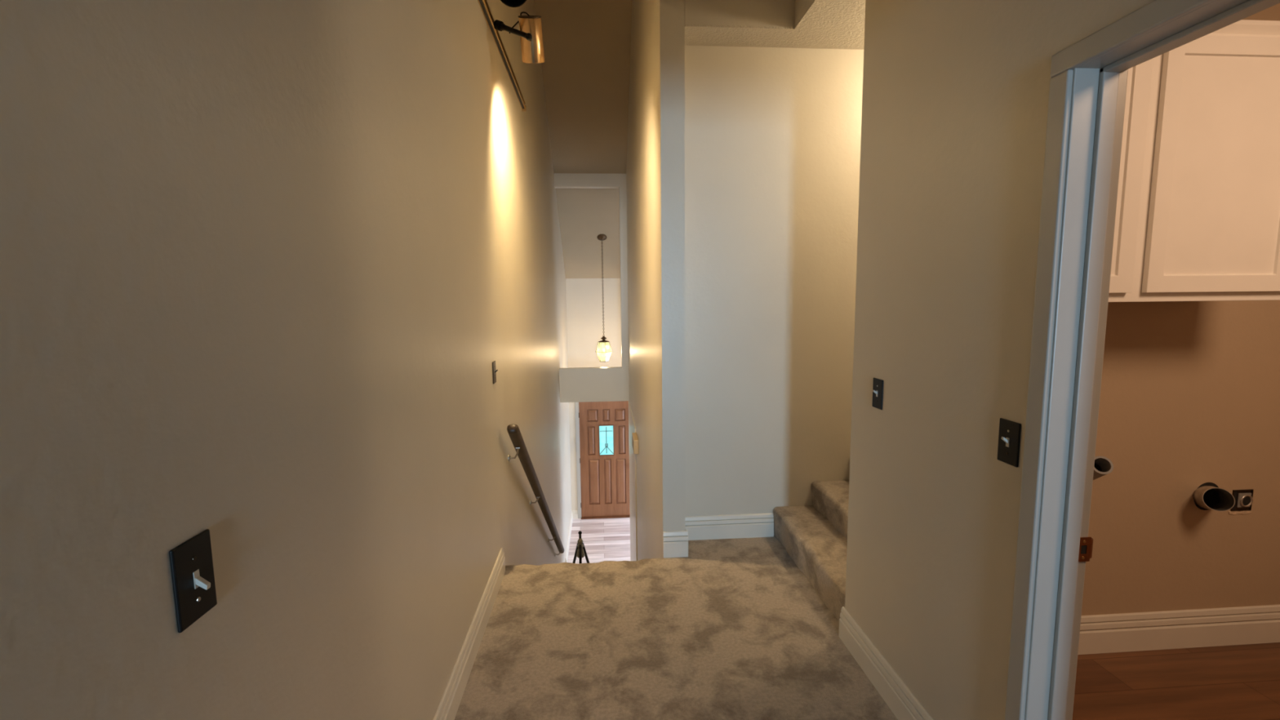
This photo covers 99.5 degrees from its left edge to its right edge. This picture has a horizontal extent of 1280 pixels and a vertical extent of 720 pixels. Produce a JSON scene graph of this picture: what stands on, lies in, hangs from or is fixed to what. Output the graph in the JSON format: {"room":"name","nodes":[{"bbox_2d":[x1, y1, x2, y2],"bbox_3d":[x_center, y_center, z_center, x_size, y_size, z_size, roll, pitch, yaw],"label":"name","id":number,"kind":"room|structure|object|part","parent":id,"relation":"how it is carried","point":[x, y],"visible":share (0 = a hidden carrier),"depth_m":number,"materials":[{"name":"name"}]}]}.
{"room":"upstairs hallway","nodes":[
{"label":"upstairs hallway","id":0,"kind":"room"},
{"bbox_2d":[0,0,571,719],"bbox_3d":[-0.699,-0.020,0.778,0.130,7.980,17.650,-1,6,-4],"label":"wall","id":1,"kind":"structure","parent":0,"point":[266,267],"depth_m":0.94,"materials":[{"name":"paint"}]},
{"bbox_2d":[168,528,217,632],"bbox_3d":[-0.615,0.306,0.758,0.021,0.117,0.071,-1,6,-4],"label":"light switch","id":2,"kind":"object","parent":1,"relation":"attached to","point":[192,569],"visible":1,"depth_m":0.75,"materials":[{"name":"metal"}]},
{"bbox_2d":[433,546,505,719],"bbox_3d":[-0.362,1.731,-2.378,0.018,0.142,10.955,-1,6,-4],"label":"baseboard","id":3,"kind":"structure","parent":1,"relation":"attached to","point":[449,704],"depth_m":2.25,"materials":[{"name":"white wood"}]},
{"bbox_2d":[492,360,497,383],"bbox_3d":[-0.777,0.066,2.918,0.021,0.118,0.071,-1,6,-4],"label":"light switch","id":4,"kind":"object","parent":1,"relation":"attached to","point":[494,371],"visible":1,"depth_m":2.90,"materials":[{"name":"brown metal"}]},
{"bbox_2d":[477,0,526,111],"bbox_3d":[-0.783,-1.786,2.604,0.032,0.056,3.275,-1,6,-4],"label":"track","id":5,"kind":"object","parent":1,"relation":"attached to","point":[484,6],"visible":1,"depth_m":3.24,"materials":[{"name":"gold metal"}]},
{"bbox_2d":[500,0,526,7],"bbox_3d":[-0.572,-1.538,2.079,0.307,0.416,0.287,-1,6,-4],"label":"spotlight","id":6,"kind":"object","parent":5,"relation":"attached to","point":[512,3],"visible":1,"depth_m":2.06,"materials":[{"name":"brown metal"}]},
{"bbox_2d":[493,11,545,63],"bbox_3d":[-0.663,-1.755,2.965,0.267,0.249,0.215,-1,6,-4],"label":"spotlight","id":7,"kind":"object","parent":5,"relation":"attached to","point":[530,32],"visible":1,"depth_m":2.93,"materials":[{"name":"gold metal"}]},
{"bbox_3d":[-0.691,-1.784,2.927,0.223,0.136,0.048,2,7,24],"label":"arm","id":8,"kind":"part","parent":7,"relation":"part of"},
{"bbox_3d":[-0.650,-1.817,2.915,0.123,0.099,0.018,1,7,10],"label":"cord","id":9,"kind":"part","parent":7,"relation":"part of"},
{"bbox_3d":[-0.593,-1.755,2.972,0.126,0.245,0.210,-1,6,-4],"label":"lamp shade","id":10,"kind":"part","parent":7,"relation":"part of","materials":[{"name":"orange metal"}]},
{"bbox_2d":[506,424,564,555],"bbox_3d":[-0.840,1.327,4.705,0.108,2.289,3.153,-1,6,-4],"label":"handrail","id":11,"kind":"object","parent":1,"relation":"attached to","point":[513,431],"visible":1,"depth_m":3.79,"materials":[{"name":"brown wood"}]},
{"bbox_2d":[565,511,573,562],"bbox_3d":[-1.162,2.905,8.927,0.018,0.148,1.820,-1,6,-4],"label":"baseboard","id":12,"kind":"structure","parent":1,"relation":"attached to","point":[571,515],"depth_m":8.79,"materials":[{"name":"white wood"}]},
{"bbox_2d":[533,0,631,278],"bbox_3d":[1.166,-2.207,0.607,3.905,3.674,17.780,-1,6,-4],"label":"ceiling","id":13,"kind":"structure","parent":0,"point":[586,67],"depth_m":6.39,"materials":[{"name":"paint"}]},
{"bbox_2d":[595,234,612,362],"bbox_3d":[-0.581,-0.962,8.526,0.268,1.987,0.273,-1,6,-4],"label":"pendant light","id":14,"kind":"object","parent":13,"relation":"hanging from","point":[603,350],"visible":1,"depth_m":8.53,"materials":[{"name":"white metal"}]},
{"bbox_3d":[-0.583,-1.120,8.509,0.020,1.510,0.020,5,8,41],"label":"chain","id":15,"kind":"part","parent":14,"relation":"part of","materials":[{"name":"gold metal"}]},
{"bbox_3d":[-0.573,-0.133,8.620,0.258,0.313,0.263,-1,6,-4],"label":"glass","id":16,"kind":"part","parent":14,"relation":"part of","materials":[{"name":"white glass"}]},
{"bbox_3d":[-0.573,-0.133,8.620,0.268,0.318,0.273,-1,6,-4],"label":"frame","id":17,"kind":"part","parent":14,"relation":"part of","materials":[{"name":"black metal"}]},
{"bbox_2d":[553,173,629,402],"bbox_3d":[-0.654,-0.961,7.472,0.965,3.096,0.120,-1,6,-4],"label":"wall","id":18,"kind":"structure","parent":0,"point":[611,384],"depth_m":7.52,"materials":[{"name":"paint"}]},
{"bbox_2d":[565,278,621,511],"bbox_3d":[0.617,0.684,9.794,3.775,4.530,0.130,-1,6,-4],"label":"wall","id":19,"kind":"structure","parent":0,"point":[584,320],"depth_m":9.48,"materials":[{"name":"paint"}]},
{"bbox_2d":[572,510,577,519],"bbox_3d":[-1.175,2.804,9.823,0.095,0.148,0.018,-1,6,-4],"label":"baseboard","id":20,"kind":"structure","parent":19,"relation":"attached to","point":[575,513],"depth_m":9.82,"materials":[{"name":"white wood"}]},
{"bbox_2d":[574,402,581,518],"bbox_3d":[-0.592,1.766,9.781,1.100,2.208,0.078,-1,6,-4],"label":"door frame","id":21,"kind":"structure","parent":19,"relation":"attached to","point":[577,420],"depth_m":9.71,"materials":[{"name":"white wood"}]},
{"bbox_2d":[578,400,630,517],"bbox_3d":[-0.596,1.795,9.753,0.982,2.133,0.109,-1,6,-4],"label":"door","id":22,"kind":"structure","parent":19,"relation":"in","point":[604,451],"depth_m":9.76,"materials":[{"name":"brown wood"}]},
{"bbox_3d":[-0.871,1.446,9.710,0.103,0.499,0.012,-1,6,-4],"label":"panel","id":23,"kind":"part","parent":22,"relation":"part of","materials":[{"name":"brown wood"}]},
{"bbox_3d":[-0.845,0.990,9.661,0.163,0.195,0.012,-1,6,-4],"label":"panel","id":24,"kind":"part","parent":22,"relation":"part of","materials":[{"name":"brown wood"}]},
{"bbox_3d":[-0.823,2.207,9.799,0.169,0.815,0.012,-1,6,-4],"label":"panel","id":25,"kind":"part","parent":22,"relation":"part of","materials":[{"name":"brown wood"}]},
{"bbox_3d":[-0.601,0.985,9.679,0.097,0.195,0.012,-1,6,-4],"label":"panel","id":26,"kind":"part","parent":22,"relation":"part of","materials":[{"name":"brown wood"}]},
{"bbox_3d":[-0.579,2.202,9.817,0.103,0.815,0.012,-1,6,-4],"label":"panel","id":27,"kind":"part","parent":22,"relation":"part of","materials":[{"name":"brown wood"}]},
{"bbox_3d":[-0.358,0.981,9.696,0.160,0.195,0.012,-1,6,-4],"label":"panel","id":28,"kind":"part","parent":22,"relation":"part of","materials":[{"name":"brown wood"}]},
{"bbox_3d":[-0.343,2.198,9.834,0.154,0.815,0.012,-1,6,-4],"label":"panel","id":29,"kind":"part","parent":22,"relation":"part of","materials":[{"name":"brown wood"}]},
{"bbox_3d":[-0.324,1.436,9.750,0.100,0.499,0.012,-1,6,-4],"label":"panel","id":30,"kind":"part","parent":22,"relation":"part of","materials":[{"name":"brown wood"}]},
{"bbox_2d":[567,517,630,564],"bbox_3d":[0.743,3.087,8.333,3.925,0.120,3.520,-1,6,-4],"label":"floor","id":31,"kind":"structure","parent":0,"point":[603,539],"depth_m":8.98,"materials":[{"name":"grey wood"}]},
{"bbox_2d":[572,530,589,564],"bbox_3d":[-0.795,2.728,7.254,0.407,0.867,0.356,-1,6,-4],"label":"tripod","id":32,"kind":"object","parent":31,"relation":"on","point":[580,552],"visible":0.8,"depth_m":7.26,"materials":[{"name":"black metal"}]},
{"bbox_3d":[-0.866,2.623,7.329,0.119,0.318,0.035,3,7,26],"label":"leg","id":33,"kind":"part","parent":32,"relation":"part of","materials":[{"name":"black metal"}]},
{"bbox_3d":[-0.795,2.634,7.226,0.035,0.318,0.119,-1,6,-4],"label":"leg","id":34,"kind":"part","parent":32,"relation":"part of","materials":[{"name":"black metal"}]},
{"bbox_3d":[-0.740,2.620,7.338,0.119,0.318,0.035,-5,8,-34],"label":"leg","id":35,"kind":"part","parent":32,"relation":"part of","materials":[{"name":"black metal"}]},
{"bbox_2d":[581,515,630,519],"bbox_3d":[-0.579,2.859,9.878,0.980,0.014,0.110,-1,6,-4],"label":"threshold","id":36,"kind":"object","parent":31,"relation":"on","point":[615,517],"visible":0.64,"depth_m":9.84,"materials":[{"name":"brown wood"}]},
{"bbox_2d":[626,0,684,560],"bbox_3d":[0.048,-0.534,5.264,0.140,7.980,4.456,-1,6,-4],"label":"wall","id":37,"kind":"structure","parent":0,"point":[655,166],"depth_m":3.30,"materials":[{"name":"paint"}]},
{"bbox_2d":[628,400,637,560],"bbox_3d":[-0.076,1.922,6.945,0.042,2.523,1.650,-1,6,-4],"label":"trim","id":38,"kind":"structure","parent":37,"relation":"attached to","point":[632,428],"depth_m":6.78,"materials":[{"name":"white wood"}]},
{"bbox_2d":[631,432,638,453],"bbox_3d":[-0.052,0.882,5.745,0.051,0.150,0.320,-1,6,-4],"label":"door chime","id":39,"kind":"object","parent":37,"relation":"attached to","point":[634,437],"visible":0.98,"depth_m":5.59,"materials":[{"name":"beige plastic"}]},
{"bbox_2d":[662,530,688,557],"bbox_3d":[0.210,1.088,3.201,0.147,0.155,0.018,-1,6,-4],"label":"baseboard","id":40,"kind":"structure","parent":37,"relation":"attached to","point":[675,544],"depth_m":3.19,"materials":[{"name":"white wood"}]},
{"bbox_2d":[684,0,813,26],"bbox_3d":[0.658,-2.994,2.468,0.818,2.478,1.060,-1,6,-4],"label":"wall","id":41,"kind":"structure","parent":0,"point":[769,13],"depth_m":2.90,"materials":[{"name":"paint"}]},
{"bbox_2d":[684,45,863,522],"bbox_3d":[2.138,-0.351,3.482,3.818,3.012,0.138,-1,6,-4],"label":"wall","id":42,"kind":"structure","parent":0,"point":[773,135],"depth_m":3.29,"materials":[{"name":"paint"}]},
{"bbox_2d":[684,512,773,540],"bbox_3d":[0.558,1.060,3.443,0.592,0.150,0.018,-1,6,-4],"label":"baseboard","id":43,"kind":"structure","parent":42,"relation":"attached to","point":[753,525],"depth_m":3.44,"materials":[{"name":"white wood"}]},
{"bbox_2d":[684,0,865,49],"bbox_3d":[2.162,-1.794,2.786,3.818,0.010,1.200,-1,6,-4],"label":"ceiling","id":44,"kind":"structure","parent":0,"point":[825,24],"depth_m":2.96,"materials":[{"name":"white paint"}]},
{"bbox_2d":[454,535,1279,719],"bbox_3d":[1.701,1.843,-2.057,4.175,0.204,11.262,-1,6,-4],"label":"floor","id":45,"kind":"structure","parent":0,"point":[729,628],"depth_m":2.29,"materials":[{"name":"beige carpet"}]},
{"bbox_2d":[773,480,848,621],"bbox_3d":[2.313,0.633,2.999,2.873,1.057,1.059,-1,6,-4],"label":"staircase","id":46,"kind":"structure","parent":45,"relation":"on","point":[814,536],"depth_m":3.05,"materials":[{"name":"beige carpet"}]},
{"bbox_2d":[844,0,1154,719],"bbox_3d":[1.326,-0.871,-2.925,0.126,5.500,10.200,-1,6,-4],"label":"wall","id":47,"kind":"structure","parent":0,"point":[955,95],"depth_m":1.67,"materials":[{"name":"paint"}]},
{"bbox_2d":[871,377,883,409],"bbox_3d":[0.907,0.129,2.085,0.021,0.115,0.071,-1,6,-4],"label":"light switch","id":48,"kind":"object","parent":47,"relation":"attached to","point":[877,384],"visible":1,"depth_m":2.08,"materials":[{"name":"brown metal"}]},
{"bbox_2d":[838,606,933,719],"bbox_3d":[0.939,1.228,1.956,0.018,0.142,0.962,-1,6,-4],"label":"baseboard","id":49,"kind":"structure","parent":47,"relation":"attached to","point":[899,698],"depth_m":2.08,"materials":[{"name":"white wood"}]},
{"bbox_2d":[997,417,1021,467],"bbox_3d":[0.957,0.215,1.418,0.021,0.115,0.071,-1,6,-4],"label":"light switch","id":50,"kind":"object","parent":47,"relation":"attached to","point":[1009,435],"visible":1,"depth_m":1.41,"materials":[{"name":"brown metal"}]},
{"bbox_2d":[1078,537,1093,561],"bbox_3d":[1.097,0.466,1.335,0.048,0.062,0.008,-2,7,-13],"label":"strike plate","id":51,"kind":"object","parent":47,"relation":"attached to","point":[1086,545],"visible":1,"depth_m":1.33,"materials":[{"name":"gold metal"}]},
{"bbox_2d":[1004,0,1279,719],"bbox_3d":[1.063,0.377,0.897,0.139,2.068,0.957,-1,6,-4],"label":"door frame","id":52,"kind":"structure","parent":47,"relation":"attached to","point":[1099,86],"depth_m":1.27,"materials":[{"name":"white wood"}]},
{"bbox_2d":[1081,3,1279,615],"bbox_3d":[2.239,-0.127,2.209,2.410,2.850,0.015,-1,6,-4],"label":"wall","id":53,"kind":"structure","parent":0,"point":[1189,398],"depth_m":2.26,"materials":[{"name":"paint"}]},
{"bbox_2d":[1093,456,1113,479],"bbox_3d":[1.836,0.437,2.186,0.072,0.125,0.148,2,7,20],"label":"drain pipe","id":54,"kind":"object","parent":53,"relation":"attached to","point":[1103,465],"visible":0.51,"depth_m":2.15,"materials":[{"name":"grey plastic"}]},
{"bbox_2d":[1077,604,1279,654],"bbox_3d":[2.204,1.168,2.335,2.310,0.165,0.018,-1,6,-4],"label":"baseboard","id":55,"kind":"structure","parent":53,"relation":"attached to","point":[1254,624],"depth_m":2.34,"materials":[{"name":"white wood"}]},
{"bbox_2d":[1108,19,1279,302],"bbox_3d":[1.682,-0.660,1.934,1.180,0.898,0.330,-1,6,-4],"label":"upper cabinet","id":56,"kind":"object","parent":53,"relation":"attached to","point":[1197,217],"visible":0.44,"depth_m":1.79,"materials":[{"name":"white wood"}]},
{"bbox_3d":[1.398,-0.627,1.759,0.487,0.817,0.018,-1,6,-4],"label":"door","id":57,"kind":"part","parent":56,"relation":"part of","materials":[{"name":"white wood"}]},
{"bbox_3d":[1.689,-1.072,1.737,1.180,0.035,0.026,-1,6,-4],"label":"crown","id":58,"kind":"part","parent":56,"relation":"part of","materials":[{"name":"white wood"}]},
{"bbox_2d":[1193,482,1235,511],"bbox_3d":[2.365,0.575,2.243,0.099,0.140,0.198,4,8,34],"label":"duct","id":59,"kind":"object","parent":53,"relation":"attached to","point":[1208,495],"visible":0.93,"depth_m":2.25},
{"bbox_2d":[1228,488,1253,514],"bbox_3d":[2.558,0.605,2.301,0.105,0.108,0.016,-1,6,-4],"label":"outlet box","id":60,"kind":"object","parent":53,"relation":"attached to","point":[1243,498],"visible":0.98,"depth_m":2.30,"materials":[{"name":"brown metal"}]},
{"bbox_2d":[1242,496,1250,505],"bbox_3d":[2.571,0.597,2.298,0.040,0.040,0.003,-1,6,-4],"label":"socket","id":61,"kind":"object","parent":60,"relation":"attached to","point":[1246,500],"depth_m":2.30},
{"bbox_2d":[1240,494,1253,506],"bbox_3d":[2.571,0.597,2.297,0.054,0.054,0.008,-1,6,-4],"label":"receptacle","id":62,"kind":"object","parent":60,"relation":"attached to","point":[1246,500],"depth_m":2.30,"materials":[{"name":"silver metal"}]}
]}

